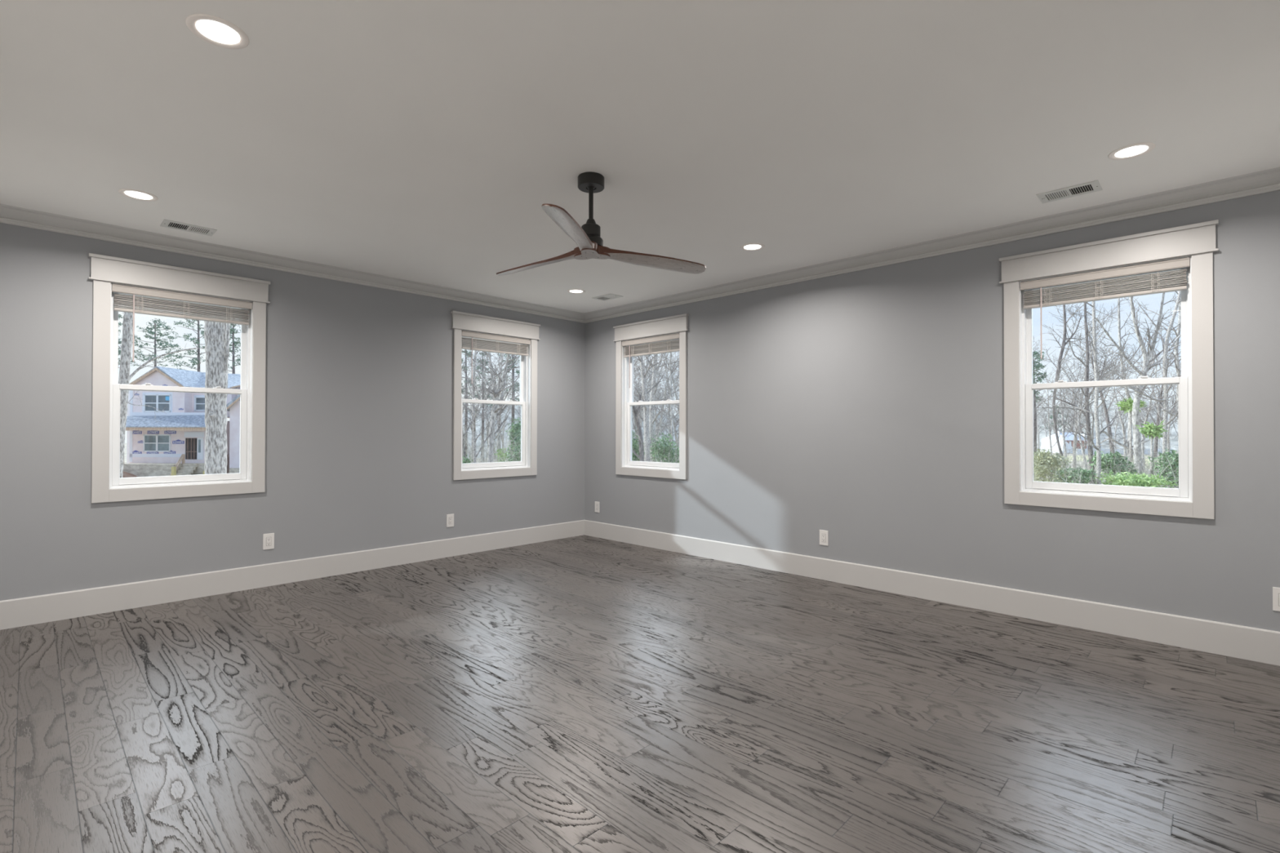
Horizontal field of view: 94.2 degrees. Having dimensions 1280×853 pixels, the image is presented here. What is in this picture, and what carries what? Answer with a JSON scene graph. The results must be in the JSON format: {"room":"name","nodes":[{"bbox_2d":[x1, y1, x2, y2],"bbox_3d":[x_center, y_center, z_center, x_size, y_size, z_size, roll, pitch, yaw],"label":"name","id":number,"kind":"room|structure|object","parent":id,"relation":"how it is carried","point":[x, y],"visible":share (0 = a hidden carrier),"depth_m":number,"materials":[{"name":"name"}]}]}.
{"room":"empty bedroom","nodes":[
{"label":"empty bedroom","id":0,"kind":"room"},
{"bbox_2d":[0,222,585,600],"bbox_3d":[-2.634,-0.034,5.571,0.150,2.743,5.420,0,-1,44],"label":"wall","id":1,"kind":"structure","parent":0,"point":[359,378],"depth_m":5.10,"materials":[{"name":"paint"}]},
{"bbox_2d":[88,253,270,502],"bbox_3d":[-3.535,-0.334,4.617,0.190,1.753,1.111,0,-1,44],"label":"window","id":2,"kind":"structure","parent":1,"relation":"in","point":[107,485],"depth_m":4.50,"materials":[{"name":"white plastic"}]},
{"bbox_2d":[111,284,252,361],"bbox_3d":[-3.510,-0.750,4.597,0.076,0.558,0.861,0,-1,44],"label":"window blind","id":3,"kind":"object","parent":2,"relation":"attached to","point":[133,301],"visible":1,"depth_m":4.55,"materials":[{"name":"grey"}]},
{"bbox_2d":[262,533,274,550],"bbox_3d":[-3.102,0.960,4.970,0.009,0.132,0.082,0,-1,44],"label":"wall outlet","id":4,"kind":"object","parent":1,"relation":"attached to","point":[268,539],"visible":1,"depth_m":4.97,"materials":[{"name":"white"}]},
{"bbox_2d":[0,520,584,630],"bbox_3d":[-2.577,1.244,5.504,0.016,0.186,5.420,0,-1,44],"label":"baseboard","id":5,"kind":"structure","parent":1,"relation":"attached to","point":[28,611],"depth_m":4.85,"materials":[{"name":"wood"}]},
{"bbox_2d":[0,204,585,323],"bbox_3d":[-2.532,-1.361,5.484,0.130,0.090,5.420,0,-1,44],"label":"trim","id":6,"kind":"structure","parent":1,"relation":"attached to","point":[11,215],"depth_m":4.82,"materials":[{"name":"wood"}]},
{"bbox_2d":[446,513,453,527],"bbox_3d":[-1.959,0.972,6.147,0.009,0.132,0.082,0,-1,44],"label":"wall outlet","id":7,"kind":"object","parent":1,"relation":"attached to","point":[450,517],"visible":1,"depth_m":6.14,"materials":[{"name":"white"}]},
{"bbox_2d":[450,311,540,479],"bbox_3d":[-1.614,-0.316,6.595,0.190,1.753,1.109,0,-1,44],"label":"window","id":8,"kind":"structure","parent":1,"relation":"in","point":[527,466],"depth_m":6.62,"materials":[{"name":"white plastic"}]},
{"bbox_2d":[461,330,530,383],"bbox_3d":[-1.589,-0.733,6.575,0.075,0.558,0.867,0,-1,44],"label":"window blind","id":9,"kind":"object","parent":8,"relation":"attached to","point":[470,344],"visible":0.98,"depth_m":6.54,"materials":[{"name":"grey"}]},
{"bbox_2d":[0,534,1279,852],"bbox_3d":[-0.294,1.424,3.286,6.680,0.200,5.720,0,-1,44],"label":"floor","id":10,"kind":"structure","parent":0,"point":[580,694],"depth_m":2.66,"materials":[{"name":"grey wood"}]},
{"bbox_2d":[0,0,1279,313],"bbox_3d":[-0.290,-1.494,3.308,6.680,0.150,5.720,0,-1,44],"label":"ceiling","id":11,"kind":"structure","parent":0,"point":[424,141],"depth_m":2.74,"materials":[{"name":"paint"}]},
{"bbox_2d":[118,188,158,201],"bbox_3d":[-3.076,-1.418,3.650,0.188,0.005,0.188,0,-1,44],"label":"recessed light","id":12,"kind":"object","parent":11,"relation":"in","point":[131,193],"visible":1,"depth_m":3.64,"materials":[{"name":"white"}]},
{"bbox_2d":[160,218,217,235],"bbox_3d":[-3.211,-1.410,4.236,0.184,0.014,0.300,0,-1,44],"label":"ceiling vent","id":13,"kind":"object","parent":11,"relation":"in","point":[166,223],"visible":1,"depth_m":4.23,"materials":[{"name":"white"}]},
{"bbox_2d":[185,13,248,48],"bbox_3d":[-1.528,-1.427,2.155,0.188,0.005,0.188,0,-1,44],"label":"recessed light","id":14,"kind":"object","parent":11,"relation":"in","point":[216,31],"visible":1,"depth_m":2.15,"materials":[{"name":"white"}]},
{"bbox_2d":[567,288,585,293],"bbox_3d":[-0.659,-1.396,6.148,0.188,0.005,0.188,0,-1,44],"label":"recessed light","id":15,"kind":"object","parent":11,"relation":"in","point":[571,291],"visible":1,"depth_m":6.13,"materials":[{"name":"white"}]},
{"bbox_2d":[496,172,706,275],"bbox_3d":[-0.352,-1.190,3.514,1.202,0.456,1.338,0,-1,44],"label":"ceiling fan","id":16,"kind":"object","parent":11,"relation":"hanging from","point":[587,237],"visible":1,"depth_m":3.38,"materials":[{"name":"black"}]},
{"bbox_2d":[591,293,622,301],"bbox_3d":[-0.352,-1.389,6.414,0.300,0.014,0.184,0,-1,44],"label":"ceiling vent","id":17,"kind":"object","parent":11,"relation":"in","point":[609,296],"visible":1,"depth_m":6.41,"materials":[{"name":"white"}]},
{"bbox_2d":[740,243,764,250],"bbox_3d":[0.881,-1.405,4.659,0.188,0.005,0.188,0,-1,44],"label":"recessed light","id":18,"kind":"object","parent":11,"relation":"in","point":[749,246],"visible":1,"depth_m":4.65,"materials":[{"name":"white"}]},
{"bbox_2d":[1035,180,1102,203],"bbox_3d":[2.582,-1.405,3.580,0.300,0.014,0.184,0,-1,44],"label":"ceiling vent","id":19,"kind":"object","parent":11,"relation":"in","point":[1092,186],"visible":1,"depth_m":3.57,"materials":[{"name":"white"}]},
{"bbox_2d":[1107,142,1155,159],"bbox_3d":[2.528,-1.414,3.061,0.188,0.005,0.188,0,-1,44],"label":"recessed light","id":20,"kind":"object","parent":11,"relation":"in","point":[1134,150],"visible":1,"depth_m":3.06,"materials":[{"name":"white"}]},
{"bbox_2d":[584,190,1279,631],"bbox_3d":[1.594,-0.029,5.347,6.530,2.743,0.150,0,-1,44],"label":"wall","id":21,"kind":"structure","parent":0,"point":[865,407],"depth_m":4.63,"materials":[{"name":"paint"}]},
{"bbox_2d":[613,313,688,479],"bbox_3d":[0.149,-0.312,6.725,1.128,1.753,0.190,0,-1,44],"label":"window","id":22,"kind":"structure","parent":21,"relation":"in","point":[624,465],"depth_m":6.80,"materials":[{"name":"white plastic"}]},
{"bbox_2d":[622,333,679,387],"bbox_3d":[0.127,-0.729,6.704,0.882,0.558,0.075,0,-1,44],"label":"window blind","id":23,"kind":"object","parent":22,"relation":"attached to","point":[668,346],"visible":0.98,"depth_m":6.68,"materials":[{"name":"grey"}]},
{"bbox_2d":[819,529,828,546],"bbox_3d":[1.610,0.975,5.212,0.082,0.132,0.009,0,-1,44],"label":"wall outlet","id":24,"kind":"object","parent":21,"relation":"attached to","point":[824,535],"visible":1,"depth_m":5.21,"materials":[{"name":"white"}]},
{"bbox_2d":[583,167,1279,323],"bbox_3d":[1.553,-1.357,5.204,6.380,0.090,0.130,0,-1,44],"label":"trim","id":25,"kind":"structure","parent":21,"relation":"attached to","point":[1268,180],"depth_m":4.24,"materials":[{"name":"wood"}]},
{"bbox_2d":[584,520,1279,666],"bbox_3d":[1.588,1.248,5.226,6.380,0.186,0.016,0,-1,44],"label":"baseboard","id":26,"kind":"structure","parent":21,"relation":"attached to","point":[1250,643],"depth_m":4.27,"materials":[{"name":"wood"}]},
{"bbox_2d":[999,219,1218,519],"bbox_3d":[3.035,-0.329,3.923,1.126,1.753,0.190,0,-1,44],"label":"window","id":27,"kind":"structure","parent":21,"relation":"in","point":[1193,497],"depth_m":3.78,"materials":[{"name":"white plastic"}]},
{"bbox_2d":[1020,257,1190,359],"bbox_3d":[3.013,-0.745,3.903,0.876,0.558,0.077,0,-1,44],"label":"window blind","id":28,"kind":"object","parent":27,"relation":"attached to","point":[1175,280],"visible":1,"depth_m":3.87,"materials":[{"name":"grey"}]},
{"bbox_2d":[1272,586,1279,611],"bbox_3d":[3.574,0.965,3.305,0.082,0.132,0.009,0,-1,44],"label":"wall outlet","id":29,"kind":"object","parent":21,"relation":"attached to","point":[1276,591],"visible":1,"depth_m":3.32,"materials":[{"name":"white"}]},
{"label":"outside","id":30,"kind":"structure","parent":0,"visible":0},
{"bbox_2d":[124,443,1178,488],"bbox_3d":[-1.738,4.905,78.131,420.000,0.160,420.000,0,-1,44],"label":"ground","id":31,"kind":"structure","parent":30,"point":[126,444],"depth_m":82.47,"materials":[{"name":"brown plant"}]},
{"bbox_2d":[118,314,135,364],"bbox_3d":[-67.707,-5.389,76.330,5.159,20.913,4.563,0,-1,44],"label":"pine tree","id":32,"kind":"object","parent":31,"relation":"on","point":[119,315],"visible":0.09,"depth_m":76.62,"materials":[{"name":"green plant"}]},
{"bbox_2d":[122,471,137,477],"bbox_3d":[-48.200,3.996,49.603,7.724,1.400,11.274,0,-1,44],"label":"dirt mound","id":33,"kind":"object","parent":31,"relation":"on","point":[126,474],"visible":0.04,"depth_m":52.08,"materials":[{"name":"red soil"}]},
{"bbox_2d":[119,318,184,369],"bbox_3d":[-63.312,-4.500,77.472,7.676,19.167,6.980,0,-1,44],"label":"pine tree","id":34,"kind":"object","parent":31,"relation":"on","point":[154,326],"visible":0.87,"depth_m":78.03,"materials":[{"name":"green plant"}]},
{"bbox_2d":[118,306,204,477],"bbox_3d":[-13.310,-0.867,16.114,2.861,11.134,1.203,0,0,-25],"label":"tree","id":35,"kind":"object","parent":31,"relation":"on","point":[124,378],"visible":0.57,"depth_m":15.95,"materials":[{"name":"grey plant"}]},
{"bbox_2d":[123,366,240,476],"bbox_3d":[-40.634,-0.545,58.788,14.249,11.269,13.437,0,0,0],"label":"house","id":36,"kind":"structure","parent":31,"relation":"on","point":[154,447],"depth_m":54.96,"materials":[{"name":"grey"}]},
{"bbox_2d":[164,313,231,373],"bbox_3d":[-55.076,-5.913,74.502,6.234,21.973,6.980,0,-1,44],"label":"pine tree","id":37,"kind":"object","parent":31,"relation":"on","point":[197,340],"visible":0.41,"depth_m":73.74,"materials":[{"name":"green plant"}]},
{"bbox_2d":[204,315,230,474],"bbox_3d":[-9.228,-0.068,12.971,0.632,9.502,0.526,0,-1,44],"label":"tree","id":38,"kind":"object","parent":31,"relation":"on","point":[216,335],"visible":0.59,"depth_m":12.85,"materials":[{"name":"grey plant"}]},
{"bbox_2d":[227,320,240,373],"bbox_3d":[-47.586,-4.400,69.958,4.209,18.904,4.667,0,0,6],"label":"pine tree","id":39,"kind":"object","parent":31,"relation":"on","point":[232,330],"visible":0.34,"depth_m":70.07,"materials":[{"name":"green plant"}]},
{"bbox_2d":[461,345,479,458],"bbox_3d":[-22.152,-3.113,75.704,3.996,16.498,3.564,0,0,-21],"label":"pine tree","id":40,"kind":"object","parent":31,"relation":"on","point":[469,353],"visible":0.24,"depth_m":75.95,"materials":[{"name":"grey plant"}]},
{"bbox_2d":[461,350,486,462],"bbox_3d":[-16.979,-2.025,58.875,3.167,14.189,5.092,0,0,-1],"label":"bare tree","id":41,"kind":"object","parent":31,"relation":"on","point":[471,428],"visible":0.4,"depth_m":59.40,"materials":[{"name":"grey plant"}]},
{"bbox_2d":[461,357,490,459],"bbox_3d":[-14.679,-2.500,48.541,5.519,14.799,4.679,0,0,-30],"label":"bare tree","id":42,"kind":"object","parent":31,"relation":"on","point":[468,426],"visible":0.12,"depth_m":48.16,"materials":[{"name":"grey plant"}]},
{"bbox_2d":[469,351,496,461],"bbox_3d":[-21.562,-2.685,81.845,4.014,15.738,3.586,0,0,-23],"label":"pine tree","id":43,"kind":"object","parent":31,"relation":"on","point":[482,370],"visible":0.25,"depth_m":81.92,"materials":[{"name":"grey plant"}]},
{"bbox_2d":[461,349,506,462],"bbox_3d":[-10.189,-2.093,38.083,4.068,13.926,3.634,0,0,-26],"label":"tree","id":44,"kind":"object","parent":31,"relation":"on","point":[473,388],"visible":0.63,"depth_m":37.93,"materials":[{"name":"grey plant"}]},
{"bbox_2d":[462,351,510,456],"bbox_3d":[-16.882,-2.029,65.420,5.619,14.126,6.605,0,0,-20],"label":"bare tree","id":45,"kind":"object","parent":31,"relation":"on","point":[477,408],"visible":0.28,"depth_m":65.04,"materials":[{"name":"grey plant"}]},
{"bbox_2d":[462,411,520,462],"bbox_3d":[-11.987,1.559,53.698,16.966,6.284,39.234,0,0,-19],"label":"undergrowth","id":46,"kind":"object","parent":31,"relation":"on","point":[508,442],"visible":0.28,"depth_m":47.28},
{"bbox_2d":[463,351,519,462],"bbox_3d":[-9.877,-2.031,40.070,4.471,13.835,5.268,0,-1,-37],"label":"tree","id":47,"kind":"object","parent":31,"relation":"on","point":[494,412],"visible":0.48,"depth_m":39.84,"materials":[{"name":"grey plant"}]},
{"bbox_2d":[463,351,519,462],"bbox_3d":[-10.903,-3.950,52.458,7.135,17.936,8.387,1,-1,-44],"label":"bare tree","id":48,"kind":"object","parent":31,"relation":"on","point":[502,396],"visible":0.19,"depth_m":50.93,"materials":[{"name":"grey plant"}]},
{"bbox_2d":[465,349,519,448],"bbox_3d":[-12.440,-1.642,49.115,4.753,13.243,2.956,0,-1,37],"label":"bare tree","id":49,"kind":"object","parent":31,"relation":"on","point":[485,379],"visible":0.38,"depth_m":49.56,"materials":[{"name":"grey plant"}]},
{"bbox_2d":[466,354,519,460],"bbox_3d":[-15.947,-1.640,69.205,7.372,13.397,5.138,0,0,13],"label":"bare tree","id":50,"kind":"object","parent":31,"relation":"on","point":[513,389],"visible":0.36,"depth_m":69.00,"materials":[{"name":"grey plant"}]},
{"bbox_2d":[469,357,519,458],"bbox_3d":[-22.105,-3.026,90.611,7.750,16.574,6.593,0,0,1],"label":"bare tree","id":51,"kind":"object","parent":31,"relation":"on","point":[494,357],"visible":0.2,"depth_m":88.89,"materials":[{"name":"grey plant"}]},
{"bbox_2d":[493,446,513,462],"bbox_3d":[-10.986,2.971,47.887,1.938,3.561,1.289,0,0,12],"label":"leafy shrub","id":52,"kind":"object","parent":31,"relation":"on","point":[500,451],"visible":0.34,"depth_m":47.88,"materials":[{"name":"green plant"}]},
{"bbox_2d":[496,351,519,452],"bbox_3d":[-15.062,-4.224,69.928,4.206,18.656,3.776,0,-1,-41],"label":"pine tree","id":53,"kind":"object","parent":31,"relation":"on","point":[513,356],"visible":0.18,"depth_m":69.97,"materials":[{"name":"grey plant"}]},
{"bbox_2d":[502,416,520,462],"bbox_3d":[-9.497,1.987,45.748,2.187,5.499,2.369,0,0,-18],"label":"leafy shrub","id":54,"kind":"object","parent":31,"relation":"on","point":[517,426],"visible":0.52,"depth_m":45.78,"materials":[{"name":"green plant"}]},
{"bbox_2d":[631,426,644,461],"bbox_3d":[-0.425,2.294,44.784,2.075,4.916,2.787,0,0,-15],"label":"leafy shrub","id":55,"kind":"object","parent":31,"relation":"on","point":[635,443],"visible":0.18,"depth_m":44.69,"materials":[{"name":"green plant"}]},
{"bbox_2d":[631,355,646,461],"bbox_3d":[-0.983,-0.401,37.621,2.746,10.565,3.528,0,0,1],"label":"tree","id":56,"kind":"object","parent":31,"relation":"on","point":[638,429],"visible":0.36,"depth_m":37.89,"materials":[{"name":"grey plant"}]},
{"bbox_2d":[631,356,662,414],"bbox_3d":[-1.098,-2.709,48.623,7.690,15.390,6.841,0,-1,-35],"label":"bare tree","id":57,"kind":"object","parent":31,"relation":"on","point":[637,357],"visible":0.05,"depth_m":48.32,"materials":[{"name":"grey plant"}]},
{"bbox_2d":[631,352,675,460],"bbox_3d":[0.517,-2.745,60.549,8.594,15.617,5.990,0,0,30],"label":"bare tree","id":58,"kind":"object","parent":31,"relation":"on","point":[642,415],"visible":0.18,"depth_m":60.39,"materials":[{"name":"grey plant"}]},
{"bbox_2d":[631,355,677,459],"bbox_3d":[-0.332,-2.252,56.159,5.568,14.518,7.990,0,-1,44],"label":"bare tree","id":59,"kind":"object","parent":31,"relation":"on","point":[640,412],"visible":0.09,"depth_m":56.58,"materials":[{"name":"grey plant"}]},
{"bbox_2d":[633,354,675,462],"bbox_3d":[0.483,-2.239,40.109,4.510,14.285,3.914,0,0,9],"label":"tree","id":60,"kind":"object","parent":31,"relation":"on","point":[646,429],"visible":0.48,"depth_m":39.88,"materials":[{"name":"grey plant"}]},
{"bbox_2d":[631,357,678,428],"bbox_3d":[0.077,-3.200,77.151,9.258,16.823,6.452,0,-1,40],"label":"bare tree","id":61,"kind":"object","parent":31,"relation":"on","point":[676,357],"visible":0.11,"depth_m":76.89,"materials":[{"name":"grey plant"}]},
{"bbox_2d":[631,422,679,462],"bbox_3d":[2.552,2.098,53.490,13.578,5.650,37.364,0,0,-4],"label":"undergrowth","id":62,"kind":"object","parent":31,"relation":"on","point":[668,422],"visible":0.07,"depth_m":39.96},
{"bbox_2d":[632,352,678,462],"bbox_3d":[1.155,-1.796,59.568,6.364,13.609,5.414,0,0,-19],"label":"bare tree","id":63,"kind":"object","parent":31,"relation":"on","point":[656,424],"visible":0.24,"depth_m":58.39,"materials":[{"name":"grey plant"}]},
{"bbox_2d":[633,353,679,462],"bbox_3d":[1.494,-3.234,42.174,3.866,16.309,4.233,0,-1,-42],"label":"tree","id":64,"kind":"object","parent":31,"relation":"on","point":[651,420],"visible":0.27,"depth_m":41.87,"materials":[{"name":"grey plant"}]},
{"bbox_2d":[634,355,679,446],"bbox_3d":[1.189,-1.041,53.766,5.332,11.995,5.994,0,0,-23],"label":"bare tree","id":65,"kind":"object","parent":31,"relation":"on","point":[666,381],"visible":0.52,"depth_m":54.13,"materials":[{"name":"grey plant"}]},
{"bbox_2d":[634,351,679,462],"bbox_3d":[2.243,-3.159,78.331,9.225,16.763,6.429,0,-1,45],"label":"bare tree","id":66,"kind":"object","parent":31,"relation":"on","point":[672,352],"visible":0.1,"depth_m":77.98,"materials":[{"name":"grey plant"}]},
{"bbox_2d":[635,351,679,434],"bbox_3d":[4.272,-2.556,54.334,8.330,15.137,5.806,0,0,22],"label":"bare tree","id":67,"kind":"object","parent":31,"relation":"on","point":[673,385],"visible":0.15,"depth_m":54.40,"materials":[{"name":"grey plant"}]},
{"bbox_2d":[647,352,679,450],"bbox_3d":[3.342,-2.273,70.579,6.911,14.780,5.879,0,0,1],"label":"bare tree","id":68,"kind":"object","parent":31,"relation":"on","point":[666,353],"visible":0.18,"depth_m":69.37,"materials":[{"name":"grey plant"}]},
{"bbox_2d":[648,351,679,460],"bbox_3d":[2.205,-3.427,44.404,4.560,16.730,2.824,0,0,19],"label":"tree","id":69,"kind":"object","parent":31,"relation":"on","point":[670,360],"visible":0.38,"depth_m":43.94,"materials":[{"name":"grey plant"}]},
{"bbox_2d":[648,353,679,456],"bbox_3d":[3.663,-1.586,57.426,7.245,13.165,5.049,0,0,-26],"label":"bare tree","id":70,"kind":"object","parent":31,"relation":"on","point":[673,419],"visible":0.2,"depth_m":56.85,"materials":[{"name":"grey plant"}]},
{"bbox_2d":[649,432,679,462],"bbox_3d":[1.795,2.559,40.950,3.029,4.334,3.243,0,-1,44],"label":"leafy shrub","id":71,"kind":"object","parent":31,"relation":"on","point":[665,447],"visible":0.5,"depth_m":40.95,"materials":[{"name":"green plant"}]},
{"bbox_2d":[462,398,1178,458],"bbox_3d":[48.244,-0.980,157.928,185.640,14.088,226.200,0,-1,44],"label":"wooded ridge","id":72,"kind":"object","parent":31,"relation":"on","point":[1173,432],"visible":0.06,"depth_m":145.96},
{"bbox_2d":[1036,402,1048,448],"bbox_3d":[95.952,-0.634,143.324,4.937,12.836,7.235,0,-1,35],"label":"bare tree","id":73,"kind":"object","parent":31,"relation":"on","point":[1039,402],"visible":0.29,"depth_m":143.25,"materials":[{"name":"grey plant"}]},
{"bbox_2d":[1032,350,1053,474],"bbox_3d":[40.017,-1.387,59.818,3.016,13.008,2.660,0,0,22],"label":"pine tree","id":74,"kind":"object","parent":31,"relation":"on","point":[1039,365],"visible":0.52,"depth_m":59.89,"materials":[{"name":"green plant"}]},
{"bbox_2d":[1033,448,1071,483],"bbox_3d":[25.845,3.066,37.885,2.674,3.358,2.950,0,-1,41],"label":"dry shrub","id":75,"kind":"object","parent":31,"relation":"on","point":[1043,458],"visible":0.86,"depth_m":37.46,"materials":[{"name":"green plant"}]},
{"bbox_2d":[1036,368,1071,474],"bbox_3d":[41.586,-0.489,60.311,2.494,11.176,4.011,0,0,10],"label":"bare tree","id":76,"kind":"object","parent":31,"relation":"on","point":[1048,415],"visible":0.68,"depth_m":60.67,"materials":[{"name":"grey plant"}]},
{"bbox_2d":[1040,406,1067,431],"bbox_3d":[105.154,0.319,150.591,6.041,11.170,5.623,0,-1,44],"label":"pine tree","id":77,"kind":"object","parent":31,"relation":"on","point":[1055,406],"visible":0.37,"depth_m":150.05,"materials":[{"name":"green plant"}]},
{"bbox_2d":[1036,360,1090,467],"bbox_3d":[49.602,-1.521,70.088,6.140,13.364,5.877,0,-1,45],"label":"bare tree","id":78,"kind":"object","parent":31,"relation":"on","point":[1062,411],"visible":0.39,"depth_m":69.28,"materials":[{"name":"grey plant"}]},
{"bbox_2d":[1040,431,1101,453],"bbox_3d":[89.356,3.162,123.732,10.568,4.422,10.500,0,0,0],"label":"brick house","id":79,"kind":"structure","parent":31,"relation":"on","point":[1045,441],"depth_m":121.30,"materials":[{"name":"white"}]},
{"bbox_2d":[1050,466,1097,484],"bbox_3d":[29.136,3.691,40.005,2.668,2.135,2.925,0,-1,44],"label":"leafy shrub","id":80,"kind":"object","parent":31,"relation":"on","point":[1089,472],"visible":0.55,"depth_m":39.44,"materials":[{"name":"green plant"}]},
{"bbox_2d":[1041,302,1111,477],"bbox_3d":[32.569,-3.970,44.864,4.218,18.144,4.668,0,-1,-40],"label":"tree","id":81,"kind":"object","parent":31,"relation":"on","point":[1064,343],"visible":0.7,"depth_m":44.93,"materials":[{"name":"grey plant"}]},
{"bbox_2d":[1032,307,1126,470],"bbox_3d":[44.910,-3.258,61.318,6.461,16.845,9.270,0,0,19],"label":"bare tree","id":82,"kind":"object","parent":31,"relation":"on","point":[1091,354],"visible":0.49,"depth_m":61.09,"materials":[{"name":"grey plant"}]},
{"bbox_2d":[1050,350,1126,478],"bbox_3d":[40.175,-1.034,52.983,6.046,12.099,5.378,0,-1,-40],"label":"bare tree","id":83,"kind":"object","parent":31,"relation":"on","point":[1082,447],"visible":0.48,"depth_m":53.15,"materials":[{"name":"grey plant"}]},
{"bbox_2d":[1033,302,1154,484],"bbox_3d":[32.583,-3.716,43.898,8.271,17.399,5.446,0,0,27],"label":"tree","id":84,"kind":"object","parent":31,"relation":"on","point":[1087,393],"visible":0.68,"depth_m":43.91,"materials":[{"name":"grey plant"}]},
{"bbox_2d":[1052,301,1146,484],"bbox_3d":[30.455,-2.693,40.199,4.388,15.265,5.201,0,-1,-32],"label":"tree","id":85,"kind":"object","parent":31,"relation":"on","point":[1096,367],"visible":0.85,"depth_m":39.90,"materials":[{"name":"grey plant"}]},
{"bbox_2d":[1033,435,1178,488],"bbox_3d":[39.581,2.486,48.892,14.960,4.525,40.993,0,-1,40],"label":"undergrowth","id":86,"kind":"object","parent":31,"relation":"on","point":[1075,450],"visible":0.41,"depth_m":40.72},
{"bbox_2d":[1067,297,1155,474],"bbox_3d":[39.965,-3.279,50.643,5.691,16.809,4.683,0,0,8],"label":"tree","id":87,"kind":"object","parent":31,"relation":"on","point":[1108,434],"visible":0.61,"depth_m":49.94,"materials":[{"name":"grey plant"}]},
{"bbox_2d":[1087,450,1142,484],"bbox_3d":[33.557,3.234,41.904,2.936,3.105,2.857,0,0,-24],"label":"evergreen shrub","id":88,"kind":"object","parent":31,"relation":"on","point":[1111,464],"visible":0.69,"depth_m":41.68,"materials":[{"name":"green plant"}]},
{"bbox_2d":[1108,391,1122,448],"bbox_3d":[108.332,-1.567,133.871,6.732,14.650,6.443,0,-1,-41],"label":"bare tree","id":89,"kind":"object","parent":31,"relation":"on","point":[1115,429],"visible":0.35,"depth_m":134.17,"materials":[{"name":"grey plant"}]},
{"bbox_2d":[1089,360,1144,459],"bbox_3d":[53.792,-1.528,67.516,5.871,13.352,6.135,0,-1,45],"label":"bare tree","id":90,"kind":"object","parent":31,"relation":"on","point":[1119,411],"visible":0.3,"depth_m":67.20,"materials":[{"name":"grey plant"}]},
{"bbox_2d":[1066,293,1181,477],"bbox_3d":[38.624,-4.617,46.062,13.089,18.701,5.425,0,0,-1],"label":"tree","id":91,"kind":"object","parent":31,"relation":"on","point":[1146,356],"visible":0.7,"depth_m":45.82,"materials":[{"name":"grey plant"}]},
{"bbox_2d":[1076,448,1172,454],"bbox_3d":[91.134,4.737,111.919,18.000,1.100,0.102,0,0,0],"label":"fence","id":92,"kind":"object","parent":31,"relation":"on","point":[1086,450],"visible":0.29,"depth_m":111.86,"materials":[{"name":"white"}]},
{"bbox_2d":[1115,396,1146,470],"bbox_3d":[38.776,1.269,46.968,2.110,7.493,2.070,0,0,-25],"label":"leafy sapling","id":93,"kind":"object","parent":31,"relation":"on","point":[1126,405],"visible":0.73,"depth_m":46.95,"materials":[{"name":"green plant"}]},
{"bbox_2d":[1092,471,1177,488],"bbox_3d":[30.347,3.697,36.182,4.197,2.091,3.776,0,0,3],"label":"leafy shrub","id":94,"kind":"object","parent":31,"relation":"on","point":[1131,480],"visible":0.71,"depth_m":35.74,"materials":[{"name":"green plant"}]},
{"bbox_2d":[1098,290,1181,487],"bbox_3d":[37.847,-3.064,43.929,7.514,16.068,5.308,0,0,6],"label":"tree","id":95,"kind":"object","parent":31,"relation":"on","point":[1166,410],"visible":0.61,"depth_m":43.94,"materials":[{"name":"grey plant"}]},
{"bbox_2d":[1111,341,1181,457],"bbox_3d":[55.125,-2.040,62.034,5.521,14.354,8.090,0,0,-13],"label":"bare tree","id":96,"kind":"object","parent":31,"relation":"on","point":[1159,415],"visible":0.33,"depth_m":62.02,"materials":[{"name":"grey plant"}]},
{"bbox_2d":[1135,420,1167,477],"bbox_3d":[35.236,2.263,41.096,1.766,5.410,1.524,0,0,-2],"label":"leafy sapling","id":97,"kind":"object","parent":31,"relation":"on","point":[1152,430],"visible":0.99,"depth_m":40.91,"materials":[{"name":"green plant"}]},
{"bbox_2d":[1128,349,1175,471],"bbox_3d":[55.043,-1.923,63.523,6.486,14.115,6.207,0,-1,-39],"label":"bare tree","id":98,"kind":"object","parent":31,"relation":"on","point":[1150,402],"visible":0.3,"depth_m":63.69,"materials":[{"name":"grey plant"}]},
{"bbox_2d":[1124,327,1181,465],"bbox_3d":[59.866,-3.147,68.904,5.280,16.704,6.234,0,-1,-38],"label":"bare tree","id":99,"kind":"object","parent":31,"relation":"on","point":[1157,423],"visible":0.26,"depth_m":68.88,"materials":[{"name":"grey plant"}]},
{"bbox_2d":[1148,448,1178,488],"bbox_3d":[35.629,3.089,39.735,2.624,3.325,2.588,0,-1,44],"label":"leafy shrub","id":100,"kind":"object","parent":31,"relation":"on","point":[1175,464],"visible":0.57,"depth_m":39.76,"materials":[{"name":"green plant"}]},
{"bbox_2d":[1155,290,1181,448],"bbox_3d":[43.467,-4.266,47.852,3.312,19.389,3.948,0,0,21],"label":"tree","id":101,"kind":"object","parent":31,"relation":"on","point":[1177,366],"visible":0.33,"depth_m":47.93,"materials":[{"name":"grey plant"}]},
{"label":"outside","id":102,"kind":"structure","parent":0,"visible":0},
{"bbox_2d":[1036,455,1162,468],"bbox_3d":[71.710,5.216,87.965,38.000,0.320,36.000,0,0,0],"label":"lawn","id":103,"kind":"structure","parent":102,"point":[1077,456],"depth_m":92.69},
{"bbox_2d":[1066,316,1128,453],"bbox_3d":[56.303,-4.083,71.872,6.970,18.678,5.904,0,0,17],"label":"bare tree","id":104,"kind":"object","parent":103,"relation":"on","point":[1107,419],"visible":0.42,"depth_m":71.65,"materials":[{"name":"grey plant"}]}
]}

